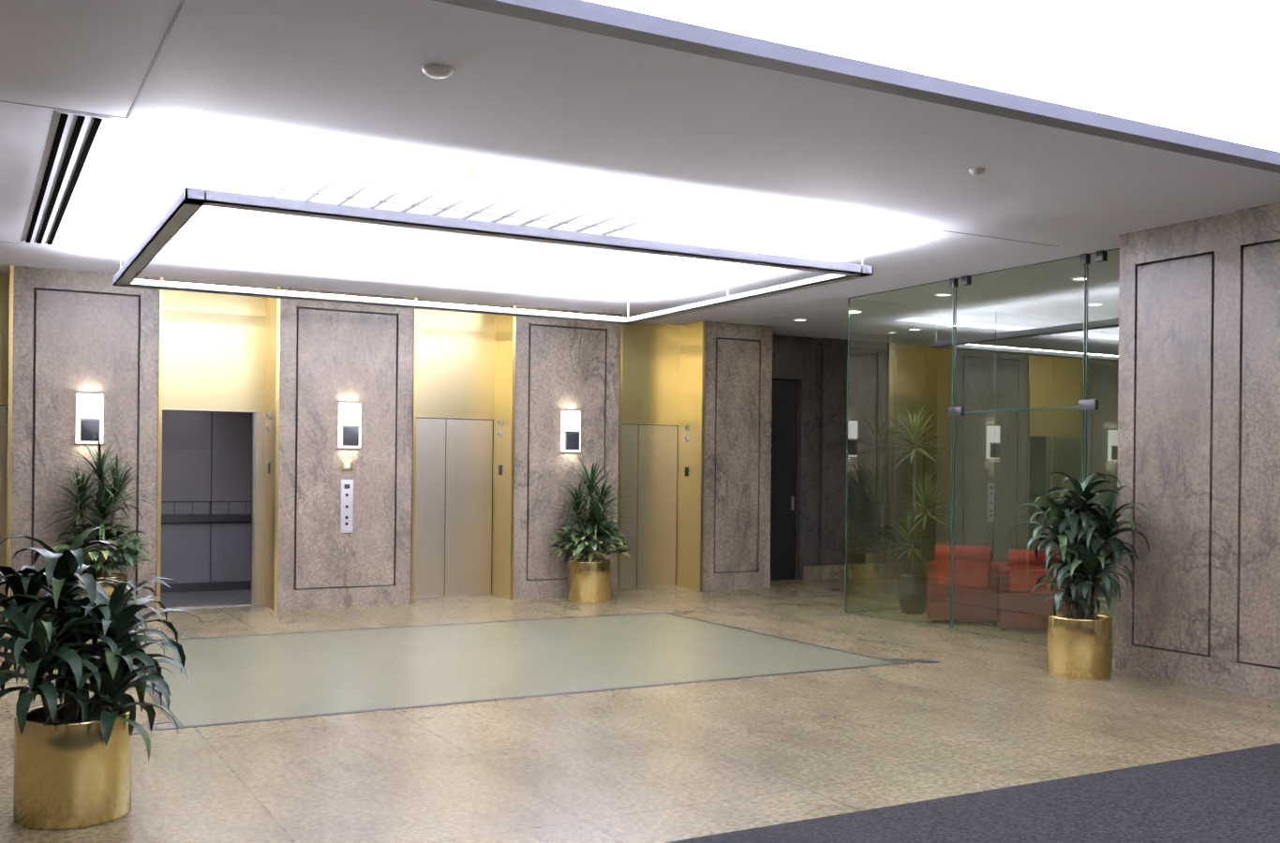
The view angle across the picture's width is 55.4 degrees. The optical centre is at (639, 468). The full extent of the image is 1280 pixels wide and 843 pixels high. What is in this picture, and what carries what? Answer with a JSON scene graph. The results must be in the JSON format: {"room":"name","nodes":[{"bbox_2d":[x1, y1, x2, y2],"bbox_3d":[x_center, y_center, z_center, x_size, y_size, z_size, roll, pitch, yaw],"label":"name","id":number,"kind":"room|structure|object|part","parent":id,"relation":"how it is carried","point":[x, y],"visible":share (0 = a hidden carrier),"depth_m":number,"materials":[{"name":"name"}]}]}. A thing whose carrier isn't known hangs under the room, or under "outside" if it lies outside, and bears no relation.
{"room":"elevator lobby","nodes":[
{"label":"elevator lobby","id":0,"kind":"room"},
{"bbox_2d":[13,702,132,830],"bbox_3d":[-2.538,1.323,5.461,0.480,0.460,0.480,1,0,-29],"label":"planter","id":1,"kind":"object","parent":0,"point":[66,777],"depth_m":5.26,"materials":[{"name":"metal"}]},
{"bbox_2d":[74,573,127,598],"bbox_3d":[-5.292,1.284,11.915,0.510,0.480,0.510,1,0,-29],"label":"planter","id":2,"kind":"object","parent":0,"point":[123,577],"depth_m":11.78,"materials":[{"name":"metal"}]},
{"bbox_2d":[10,266,772,617],"bbox_3d":[-3.938,-0.211,13.759,12.410,3.500,1.112,1,0,-29],"label":"wall","id":3,"kind":"structure","parent":0,"point":[75,332],"depth_m":13.58,"materials":[{"name":"brown"}]},
{"bbox_2d":[0,265,14,622],"bbox_3d":[-6.842,-0.242,11.904,1.230,3.500,0.700,1,0,-29],"label":"elevator","id":4,"kind":"object","parent":3,"relation":"attached to","point":[6,279],"visible":0.94,"depth_m":12.41,"materials":[{"name":"gold metal"}]},
{"bbox_2d":[75,393,104,444],"bbox_3d":[-5.508,-0.498,12.194,0.250,0.500,0.125,1,0,-29],"label":"wall sconce","id":5,"kind":"object","parent":3,"relation":"attached to","point":[89,407],"visible":0.91,"depth_m":12.16,"materials":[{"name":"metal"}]},
{"bbox_2d":[340,479,353,533],"bbox_3d":[-3.251,0.421,13.510,0.140,0.590,0.020,1,0,-29],"label":"panel","id":6,"kind":"object","parent":3,"relation":"attached to","point":[347,485],"visible":1,"depth_m":13.50,"materials":[{"name":"silver metal"}]},
{"bbox_2d":[342,460,352,471],"bbox_3d":[-3.248,-0.034,13.513,0.120,0.120,0.013,1,0,-29],"label":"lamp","id":7,"kind":"object","parent":3,"relation":"attached to","point":[347,465],"visible":1,"depth_m":13.51,"materials":[{"name":"gold metal"}]},
{"bbox_2d":[338,402,361,448],"bbox_3d":[-3.208,-0.474,13.469,0.250,0.500,0.125,1,0,-29],"label":"wall sconce","id":8,"kind":"object","parent":3,"relation":"attached to","point":[349,414],"visible":1,"depth_m":13.43,"materials":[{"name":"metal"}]},
{"bbox_2d":[411,297,516,605],"bbox_3d":[-2.207,-0.193,14.474,1.250,3.500,0.700,1,0,-29],"label":"elevator","id":9,"kind":"object","parent":3,"relation":"attached to","point":[464,364],"visible":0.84,"depth_m":14.75,"materials":[{"name":"gold metal"}]},
{"bbox_2d":[560,410,580,452],"bbox_3d":[-0.838,-0.449,14.783,0.250,0.500,0.125,1,0,-29],"label":"wall sconce","id":10,"kind":"object","parent":3,"relation":"attached to","point":[571,421],"visible":1,"depth_m":14.74,"materials":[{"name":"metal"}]},
{"bbox_2d":[617,313,705,595],"bbox_3d":[0.115,-0.169,15.761,1.240,3.500,0.700,1,0,-29],"label":"elevator","id":11,"kind":"object","parent":3,"relation":"attached to","point":[662,366],"visible":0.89,"depth_m":16.06,"materials":[{"name":"gold metal"}]},
{"bbox_2d":[0,0,1279,346],"bbox_3d":[1.926,-2.300,7.914,17.000,0.800,20.000,1,0,-29],"label":"ceiling","id":12,"kind":"structure","parent":0,"point":[757,159],"depth_m":7.29,"materials":[{"name":"grey paint"}]},
{"bbox_2d":[22,110,112,245],"bbox_3d":[-4.159,-1.958,8.694,0.280,0.012,4.540,1,0,-29],"label":"air diffuser","id":13,"kind":"object","parent":12,"relation":"attached to","point":[75,141],"depth_m":8.01,"materials":[{"name":"white metal"}]},
{"bbox_2d":[421,63,453,78],"bbox_3d":[-0.978,-1.911,5.884,0.150,0.038,0.150,1,0,-29],"label":"smoke detector","id":14,"kind":"object","parent":12,"relation":"attached to","point":[432,70],"visible":1,"depth_m":5.84,"materials":[{"name":"white plastic"}]},
{"bbox_2d":[460,170,479,178],"bbox_3d":[-1.142,-1.968,8.182,0.130,0.038,0.130,1,0,-29],"label":"sprinkler head","id":15,"kind":"object","parent":12,"relation":"attached to","point":[468,174],"visible":1,"depth_m":8.14},
{"bbox_2d":[269,156,684,235],"bbox_3d":[-1.257,-1.988,9.216,2.900,0.010,1.640,1,0,-29],"label":"grille","id":16,"kind":"object","parent":12,"relation":"attached to","point":[302,171],"depth_m":9.02,"materials":[{"name":"white metal"}]},
{"bbox_2d":[112,136,873,325],"bbox_3d":[-1.411,-1.795,10.355,5.260,0.400,4.100,1,0,-29],"label":"pendant light frame","id":17,"kind":"object","parent":12,"relation":"hanging from","point":[190,200],"visible":1,"depth_m":9.01,"materials":[{"name":"grey metal"}]},
{"bbox_2d":[0,0,1056,307],"bbox_3d":[-1.825,-1.938,8.588,11.100,0.002,7.212,1,0,-29],"label":"trim","id":18,"kind":"structure","parent":12,"relation":"attached to","point":[182,1],"depth_m":6.64,"materials":[{"name":"grey paint"}]},
{"bbox_2d":[792,318,808,321],"bbox_3d":[2.045,-1.892,15.529,0.200,0.011,0.200,1,0,-29],"label":"recessed light","id":19,"kind":"object","parent":12,"relation":"in","point":[795,320],"visible":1,"depth_m":15.52,"materials":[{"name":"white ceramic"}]},
{"bbox_2d":[432,0,1279,173],"bbox_3d":[-0.067,-1.955,5.365,11.050,0.081,0.130,1,0,-29],"label":"ceiling trim","id":20,"kind":"structure","parent":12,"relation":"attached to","point":[582,15],"depth_m":5.93,"materials":[{"name":"grey paint"}]},
{"bbox_2d":[907,328,922,330],"bbox_3d":[3.707,-1.875,16.450,0.200,0.011,0.200,1,0,-29],"label":"recessed light","id":21,"kind":"object","parent":12,"relation":"in","point":[907,329],"visible":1,"depth_m":16.43,"materials":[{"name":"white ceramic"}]},
{"bbox_2d":[934,293,952,297],"bbox_3d":[3.286,-1.879,13.187,0.200,0.011,0.200,1,0,-29],"label":"recessed light","id":22,"kind":"object","parent":12,"relation":"in","point":[936,294],"visible":0.97,"depth_m":13.17,"materials":[{"name":"white ceramic"}]},
{"bbox_2d":[968,167,985,176],"bbox_3d":[2.140,-1.879,7.726,0.100,0.038,0.100,1,0,-29],"label":"smoke detector","id":23,"kind":"object","parent":12,"relation":"attached to","point":[975,171],"visible":1,"depth_m":7.70,"materials":[{"name":"white plastic"}]},
{"bbox_2d":[953,255,1086,412],"bbox_3d":[3.509,-1.213,11.370,0.012,1.330,1.600,1,0,-29],"label":"transom","id":24,"kind":"object","parent":12,"relation":"attached to","point":[1076,256],"visible":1,"depth_m":11.15,"materials":[{"name":"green glass"}]},
{"bbox_2d":[948,250,1107,416],"bbox_3d":[3.545,-1.198,11.305,0.060,1.370,1.870,1,0,-29],"label":"fittings","id":25,"kind":"object","parent":24,"relation":"attached to","point":[1101,256],"visible":1,"depth_m":10.66,"materials":[{"name":"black metal"}]},
{"bbox_2d":[951,407,1084,645],"bbox_3d":[3.490,0.529,11.370,0.012,2.145,1.600,1,0,-29],"label":"door leaf","id":26,"kind":"structure","parent":25,"relation":"attached to","point":[1061,408],"depth_m":12.06,"materials":[{"name":"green glass"}]},
{"bbox_2d":[1070,276,1091,281],"bbox_3d":[4.344,-1.868,12.001,0.200,0.011,0.200,1,0,-29],"label":"recessed light","id":27,"kind":"object","parent":12,"relation":"in","point":[1080,278],"visible":0.74,"depth_m":12.00,"materials":[{"name":"white ceramic"}]},
{"bbox_2d":[1087,302,1103,306],"bbox_3d":[5.161,-1.859,13.826,0.200,0.011,0.200,1,0,-29],"label":"recessed light","id":28,"kind":"object","parent":12,"relation":"in","point":[1093,304],"visible":0.91,"depth_m":13.82,"materials":[{"name":"white ceramic"}]},
{"bbox_2d":[0,576,1279,842],"bbox_3d":[1.884,1.675,7.914,17.000,0.150,20.000,1,0,-29],"label":"floor","id":29,"kind":"structure","parent":0,"point":[678,762],"depth_m":7.08,"materials":[{"name":"stone"}]},
{"bbox_2d":[40,436,165,598],"bbox_3d":[-5.219,0.599,11.835,1.209,1.852,0.884,1,0,-29],"label":"potted palm","id":30,"kind":"object","parent":29,"relation":"on","point":[106,497],"visible":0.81,"depth_m":11.84,"materials":[{"name":"green plant"}]},
{"bbox_2d":[0,527,207,830],"bbox_3d":[-2.550,0.911,5.472,1.115,1.284,1.118,1,0,-29],"label":"dracaena","id":31,"kind":"object","parent":29,"relation":"on","point":[73,758],"visible":1,"depth_m":5.30,"materials":[{"name":"green plant"}]},
{"bbox_2d":[156,277,280,616],"bbox_3d":[-4.999,-0.223,13.869,1.960,3.500,2.350,1,0,-29],"label":"elevator","id":32,"kind":"object","parent":29,"relation":"on","point":[219,355],"visible":0.71,"depth_m":13.67,"materials":[{"name":"gold metal"}]},
{"bbox_2d":[132,610,939,734],"bbox_3d":[-1.243,1.565,10.319,6.300,0.004,4.020,1,0,-29],"label":"inlay","id":33,"kind":"object","parent":29,"relation":"on","point":[274,677],"visible":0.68,"depth_m":9.80,"materials":[{"name":"stone"}]},
{"bbox_2d":[541,457,633,602],"bbox_3d":[-0.590,0.711,14.421,1.190,1.725,0.849,1,0,-29],"label":"potted palm","id":34,"kind":"object","parent":29,"relation":"on","point":[589,579],"visible":1,"depth_m":14.37,"materials":[{"name":"green plant"}]},
{"bbox_2d":[568,558,611,602],"bbox_3d":[-0.596,1.334,14.518,0.510,0.480,0.510,1,0,-29],"label":"planter","id":35,"kind":"object","parent":29,"relation":"on","point":[588,582],"depth_m":14.30,"materials":[{"name":"metal"}]},
{"bbox_2d":[761,589,873,599],"bbox_3d":[2.266,1.601,15.529,1.250,0.003,0.750,1,0,-29],"label":"floor tile accents","id":36,"kind":"structure","parent":29,"relation":"on","point":[829,589],"depth_m":15.52,"materials":[{"name":"stone"}]},
{"bbox_2d":[845,280,954,629],"bbox_3d":[2.700,-0.144,12.809,0.012,3.485,1.650,1,0,-29],"label":"panel","id":37,"kind":"object","parent":29,"relation":"on","point":[944,280],"visible":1,"depth_m":12.39,"materials":[{"name":"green glass"}]},
{"bbox_2d":[885,403,951,613],"bbox_3d":[3.128,0.441,13.525,0.958,2.344,0.758,1,0,-29],"label":"dracaena","id":38,"kind":"object","parent":29,"relation":"on","point":[911,588],"visible":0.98,"depth_m":13.51,"materials":[{"name":"green plant"}]},
{"bbox_2d":[925,544,1008,626],"bbox_3d":[3.461,1.209,12.889,0.750,0.814,0.754,1,0,23],"label":"armchair","id":39,"kind":"object","parent":29,"relation":"on","point":[976,595],"visible":0.88,"depth_m":12.56,"materials":[{"name":"fabric"}]},
{"bbox_3d":[3.358,1.018,12.630,0.560,0.434,0.194,1,0,23],"label":"backrest","id":40,"kind":"part","parent":39,"relation":"part of","materials":[{"name":"red fabric"}]},
{"bbox_2d":[664,743,1279,842],"bbox_3d":[2.095,1.598,1.439,10.990,0.007,8.370,1,0,-29],"label":"carpet runner","id":41,"kind":"object","parent":29,"relation":"on","point":[1233,796],"visible":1,"depth_m":5.61,"materials":[{"name":"grey carpet"}]},
{"bbox_2d":[845,312,1116,612],"bbox_3d":[4.224,-0.126,14.597,4.400,3.500,0.010,1,0,-29],"label":"glass partition","id":42,"kind":"object","parent":29,"relation":"on","point":[995,312],"visible":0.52,"depth_m":14.61,"materials":[{"name":"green glass"}]},
{"bbox_2d":[997,549,1077,631],"bbox_3d":[4.042,1.215,12.252,0.750,0.814,0.754,1,0,26],"label":"armchair","id":43,"kind":"object","parent":29,"relation":"on","point":[1019,607],"visible":0.51,"depth_m":11.98,"materials":[{"name":"fabric"}]},
{"bbox_3d":[3.926,1.024,11.998,0.560,0.434,0.194,1,0,26],"label":"backrest","id":44,"kind":"part","parent":43,"relation":"part of","materials":[{"name":"red fabric"}]},
{"bbox_2d":[1010,472,1149,679],"bbox_3d":[3.402,0.822,9.505,0.858,1.587,0.997,1,0,-29],"label":"dracaena","id":45,"kind":"object","parent":29,"relation":"on","point":[1079,644],"visible":1,"depth_m":9.42,"materials":[{"name":"green plant"}]},
{"bbox_2d":[1084,248,1119,657],"bbox_3d":[4.072,-0.130,10.334,0.012,3.485,0.730,1,0,-29],"label":"panel","id":46,"kind":"object","parent":29,"relation":"on","point":[1116,248],"visible":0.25,"depth_m":10.65,"materials":[{"name":"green glass"}]},
{"bbox_2d":[772,334,937,580],"bbox_3d":[3.303,-0.135,18.208,4.570,3.500,0.350,1,0,-29],"label":"wall","id":47,"kind":"structure","parent":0,"point":[885,378],"depth_m":17.96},
{"bbox_2d":[770,379,797,580],"bbox_3d":[2.033,0.166,17.472,0.520,2.870,0.090,1,0,-29],"label":"door","id":48,"kind":"structure","parent":47,"relation":"in","point":[784,393],"depth_m":17.49,"materials":[{"name":"black wood"}]},
{"bbox_2d":[802,561,931,580],"bbox_3d":[3.859,1.521,18.298,3.480,0.200,0.050,1,0,-29],"label":"baseboard","id":49,"kind":"structure","parent":47,"relation":"attached to","point":[880,570],"depth_m":17.91,"materials":[{"name":"stone"}]},
{"bbox_2d":[895,573,927,613],"bbox_3d":[3.051,1.397,13.590,0.400,0.430,0.400,1,0,-29],"label":"pot","id":50,"kind":"object","parent":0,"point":[911,588],"depth_m":13.44,"materials":[{"name":"grey metal"}]},
{"bbox_2d":[935,325,1118,582],"bbox_3d":[8.989,-0.076,10.756,0.150,3.500,18.100,1,0,-29],"label":"wall","id":51,"kind":"structure","parent":0,"point":[1041,370],"depth_m":17.14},
{"bbox_2d":[1097,582,1116,595],"bbox_3d":[6.929,1.578,14.254,0.030,0.150,9.900,1,0,-29],"label":"baseboard","id":52,"kind":"structure","parent":51,"relation":"attached to","point":[1112,591],"depth_m":15.73,"materials":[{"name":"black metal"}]},
{"bbox_2d":[1046,611,1112,679],"bbox_3d":[3.447,1.386,9.556,0.480,0.460,0.480,1,0,-29],"label":"planter","id":53,"kind":"object","parent":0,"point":[1079,645],"depth_m":9.36,"materials":[{"name":"metal"}]},
{"bbox_2d":[1114,201,1279,701],"bbox_3d":[6.547,-0.101,5.258,0.452,3.500,10.550,1,0,-29],"label":"wall","id":54,"kind":"structure","parent":0,"point":[1198,389],"depth_m":9.11,"materials":[{"name":"brown"}]}
]}

